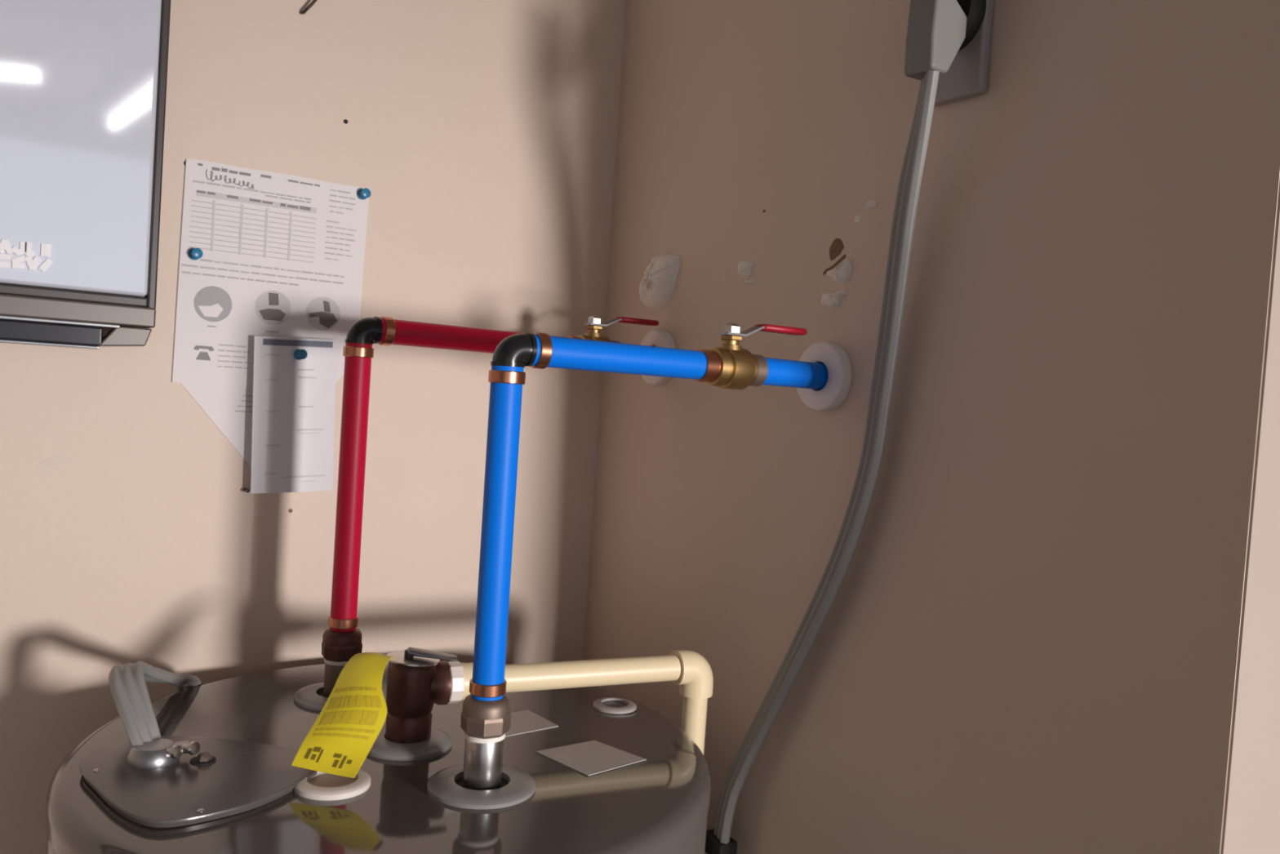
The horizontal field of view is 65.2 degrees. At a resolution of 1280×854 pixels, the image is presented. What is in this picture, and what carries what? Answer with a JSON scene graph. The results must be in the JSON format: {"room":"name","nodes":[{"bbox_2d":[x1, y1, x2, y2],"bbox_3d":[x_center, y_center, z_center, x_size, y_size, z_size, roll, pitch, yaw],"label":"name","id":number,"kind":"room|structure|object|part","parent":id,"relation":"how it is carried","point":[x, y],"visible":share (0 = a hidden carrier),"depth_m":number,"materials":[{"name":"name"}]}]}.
{"room":"utility area","nodes":[
{"label":"utility area","id":0,"kind":"room"},
{"bbox_2d":[0,0,626,853],"bbox_3d":[-1.392,0.295,0.390,3.313,2.600,0.121,3,2,-33],"label":"wall","id":1,"kind":"structure","parent":0,"point":[482,135],"depth_m":1.00,"materials":[{"name":"beige paint"}]},
{"bbox_2d":[0,0,170,349],"bbox_3d":[-0.628,-0.461,0.719,0.536,0.774,0.058,3,2,-33],"label":"television","id":2,"kind":"object","parent":1,"relation":"attached to","point":[83,82],"visible":1,"depth_m":0.82,"materials":[{"name":"grey metal"}]},
{"bbox_3d":[-0.645,-0.116,0.715,0.529,0.008,0.011,3,2,-33],"label":"frame","id":3,"kind":"part","parent":2,"relation":"part of","materials":[{"name":"grey metal"}]},
{"bbox_3d":[-0.647,-0.104,0.723,0.535,0.017,0.034,3,2,-33],"label":"rail","id":4,"kind":"part","parent":2,"relation":"part of","materials":[{"name":"grey metal"}]},
{"bbox_3d":[-0.398,-0.468,0.850,0.007,0.738,0.012,3,2,-33],"label":"edge frame","id":5,"kind":"part","parent":2,"relation":"part of","materials":[{"name":"grey metal"}]},
{"bbox_2d":[188,248,203,260],"bbox_3d":[-0.407,-0.158,0.914,0.011,0.010,0.017,3,2,-33],"label":"pin","id":6,"kind":"object","parent":1,"relation":"attached to","point":[194,254],"visible":1,"depth_m":0.91,"materials":[{"name":"blue plastic"}]},
{"bbox_2d":[172,159,369,467],"bbox_3d":[-0.352,-0.096,0.959,0.172,0.293,0.002,3,2,-33],"label":"notice sheet","id":7,"kind":"object","parent":1,"relation":"attached to","point":[283,255],"visible":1,"depth_m":0.95,"materials":[{"name":"white paper"}]},
{"bbox_2d":[194,285,231,321],"bbox_3d":[-0.396,-0.114,0.928,0.033,0.033,0.001,3,2,-33],"label":"photo","id":8,"kind":"object","parent":7,"relation":"attached to","point":[211,303],"depth_m":0.93,"materials":[{"name":"white paper"}]},
{"bbox_2d":[254,290,290,324],"bbox_3d":[-0.351,-0.114,0.957,0.033,0.033,0.001,3,2,-33],"label":"photo","id":9,"kind":"object","parent":7,"relation":"attached to","point":[271,307],"depth_m":0.96},
{"bbox_2d":[306,297,340,330],"bbox_3d":[-0.311,-0.111,0.983,0.033,0.033,0.001,3,2,-33],"label":"photo","id":10,"kind":"object","parent":7,"relation":"attached to","point":[322,313],"depth_m":0.98},
{"bbox_2d":[243,335,336,493],"bbox_3d":[-0.333,-0.011,0.962,0.082,0.151,0.019,3,2,-25],"label":"paper sheet","id":11,"kind":"object","parent":1,"relation":"attached to","point":[293,406],"visible":1,"depth_m":0.96,"materials":[{"name":"white paper"}]},
{"bbox_2d":[263,353,325,481],"bbox_3d":[-0.329,-0.008,0.960,0.062,0.121,0.005,2,2,-35],"label":"print","id":12,"kind":"object","parent":11,"relation":"attached to","point":[295,389],"depth_m":0.96},
{"bbox_2d":[293,349,307,359],"bbox_3d":[-0.324,-0.069,0.953,0.011,0.010,0.017,3,2,-33],"label":"pin","id":13,"kind":"object","parent":11,"relation":"attached to","point":[299,354],"visible":1,"depth_m":0.95,"materials":[{"name":"blue plastic"}]},
{"bbox_2d":[300,0,317,14],"bbox_3d":[-0.306,-0.421,0.956,0.030,0.059,0.014,3,2,-33],"label":"wire hook","id":14,"kind":"object","parent":1,"relation":"attached to","point":[313,2],"visible":1,"depth_m":0.95,"materials":[{"name":"silver metal"}]},
{"bbox_2d":[357,187,370,199],"bbox_3d":[-0.275,-0.231,0.994,0.011,0.010,0.017,3,2,-33],"label":"pin","id":15,"kind":"object","parent":1,"relation":"attached to","point":[364,193],"visible":1,"depth_m":0.99,"materials":[{"name":"blue plastic"}]},
{"bbox_2d":[582,0,1279,853],"bbox_3d":[0.165,0.381,0.902,0.141,2.600,0.720,3,2,-33],"label":"wall","id":16,"kind":"structure","parent":0,"point":[1028,642],"depth_m":0.73,"materials":[{"name":"beige paint"}]},
{"bbox_2d":[640,329,675,385],"bbox_3d":[0.017,-0.074,1.057,0.011,0.059,0.059,3,2,-33],"label":"escutcheon","id":17,"kind":"object","parent":16,"relation":"attached to","point":[658,338],"visible":0.49,"depth_m":1.05,"materials":[{"name":"white plastic"}]},
{"bbox_2d":[796,341,851,411],"bbox_3d":[0.154,-0.043,0.845,0.011,0.059,0.059,3,2,-33],"label":"escutcheon","id":18,"kind":"object","parent":16,"relation":"attached to","point":[837,362],"visible":0.84,"depth_m":0.83,"materials":[{"name":"white plastic"}]},
{"bbox_2d":[822,254,846,275],"bbox_3d":[0.164,-0.137,0.846,0.002,0.019,0.032,3,2,-33],"label":"chip","id":19,"kind":"object","parent":16,"relation":"on","point":[833,264],"depth_m":0.84,"materials":[{"name":"paint"}]},
{"bbox_2d":[829,237,844,260],"bbox_3d":[0.166,-0.151,0.844,0.001,0.024,0.022,3,2,-33],"label":"chip","id":20,"kind":"object","parent":16,"relation":"on","point":[836,244],"depth_m":0.84,"materials":[{"name":"paint"}]},
{"bbox_2d":[933,0,993,106],"bbox_3d":[0.230,-0.300,0.734,0.023,0.118,0.054,3,2,-33],"label":"wall outlet","id":21,"kind":"object","parent":16,"relation":"attached to","point":[966,77],"visible":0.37,"depth_m":0.72,"materials":[{"name":"grey plastic"}]},
{"bbox_2d":[956,0,986,51],"bbox_3d":[0.227,-0.301,0.731,0.014,0.053,0.053,3,2,-33],"label":"receptacle","id":22,"kind":"object","parent":21,"relation":"attached to","point":[975,11],"depth_m":0.71,"materials":[{"name":"black plastic"}]},
{"bbox_2d":[1220,181,1279,853],"bbox_3d":[0.383,0.405,0.620,0.159,2.600,0.012,3,2,-33],"label":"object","id":23,"kind":"structure","parent":16,"relation":"attached to","point":[1251,813],"depth_m":0.57,"materials":[{"name":"beige paint"}]},
{"bbox_3d":[0.801,1.849,-1.174,5.400,0.100,5.322,3,2,-33],"label":"floor","id":24,"kind":"structure","parent":0,"visible":0},
{"bbox_2d":[44,661,711,853],"bbox_3d":[-0.229,0.918,0.805,0.481,1.423,0.481,3,2,-33],"label":"water heater","id":25,"kind":"object","parent":24,"relation":"on","point":[586,770],"visible":0.8,"depth_m":0.69,"materials":[{"name":"grey metal"}]},
{"bbox_3d":[-0.302,0.236,0.692,0.156,0.006,0.135,6,3,45],"label":"access plate","id":26,"kind":"part","parent":25,"relation":"part of","materials":[{"name":"grey metal"}]},
{"bbox_2d":[385,646,457,742],"bbox_3d":[-0.172,0.205,0.774,0.052,0.074,0.042,3,2,-33],"label":"valve","id":27,"kind":"object","parent":25,"relation":"on","point":[417,679],"visible":0.99,"depth_m":0.76,"materials":[{"name":"brown metal"}]},
{"bbox_2d":[291,652,395,777],"bbox_3d":[-0.200,0.202,0.713,0.049,0.065,0.083,4,2,19],"label":"tag","id":28,"kind":"object","parent":27,"relation":"hanging from","point":[353,714],"visible":1,"depth_m":0.70,"materials":[{"name":"yellow paper"}]},
{"bbox_2d":[313,686,382,739],"bbox_3d":[-0.203,0.200,0.701,0.042,0.029,0.027,4,2,7],"label":"print","id":29,"kind":"object","parent":28,"relation":"attached to","point":[348,713],"depth_m":0.70},
{"bbox_3d":[-0.177,0.174,0.766,0.007,0.007,0.007,4,2,1],"label":"lever stem","id":30,"kind":"part","parent":27,"relation":"part of","materials":[{"name":"silver metal"}]},
{"bbox_3d":[-0.160,0.174,0.769,0.038,0.009,0.015,3,2,-11],"label":"valve lever","id":31,"kind":"part","parent":27,"relation":"part of","materials":[{"name":"metal"}]},
{"bbox_2d":[431,660,451,704],"bbox_3d":[-0.158,0.200,0.779,0.016,0.034,0.034,3,2,-25],"label":"outlet","id":32,"kind":"object","parent":27,"relation":"attached to","point":[441,674],"depth_m":0.77,"materials":[{"name":"brown metal"}]},
{"bbox_2d":[321,315,658,666],"bbox_3d":[-0.116,0.047,0.966,0.368,0.327,0.038,2,2,-36],"label":"pipe","id":33,"kind":"object","parent":25,"relation":"attached to","point":[342,640],"visible":0.79,"depth_m":0.86,"materials":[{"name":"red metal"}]},
{"bbox_2d":[324,657,347,666],"bbox_3d":[-0.260,0.202,0.871,0.028,0.004,0.028,3,2,-33],"label":"washer","id":34,"kind":"object","parent":33,"relation":"in","point":[332,661],"depth_m":0.86,"materials":[{"name":"white plastic"}]},
{"bbox_3d":[-0.033,-0.106,1.015,0.046,0.010,0.013,3,2,-33],"label":"lever","id":35,"kind":"part","parent":33,"relation":"part of","materials":[{"name":"metal"}]},
{"bbox_2d":[108,0,966,853],"bbox_3d":[-0.107,0.130,0.875,0.606,0.974,0.364,4,2,-2],"label":"power cord","id":36,"kind":"object","parent":25,"relation":"attached to","point":[936,28],"visible":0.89,"depth_m":0.76,"materials":[{"name":"grey plastic"}]},
{"bbox_2d":[448,649,713,754],"bbox_3d":[-0.087,0.852,0.857,0.239,1.329,0.032,3,2,-25],"label":"pipe","id":37,"kind":"object","parent":25,"relation":"attached to","point":[689,669],"visible":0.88,"depth_m":0.84,"materials":[{"name":"white plastic"}]},
{"bbox_2d":[460,322,827,743],"bbox_3d":[0.028,0.068,0.774,0.332,0.309,0.035,3,2,-33],"label":"pipe","id":38,"kind":"object","parent":25,"relation":"attached to","point":[486,715],"visible":1,"depth_m":0.69,"materials":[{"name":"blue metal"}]},
{"bbox_2d":[464,731,505,743],"bbox_3d":[-0.108,0.214,0.699,0.028,0.004,0.028,3,2,-33],"label":"washer","id":39,"kind":"object","parent":38,"relation":"in","point":[483,737],"depth_m":0.69,"materials":[{"name":"white plastic"}]},
{"bbox_3d":[0.085,-0.077,0.799,0.046,0.010,0.013,3,2,-33],"label":"lever","id":40,"kind":"part","parent":38,"relation":"part of","materials":[{"name":"metal"}]}
]}

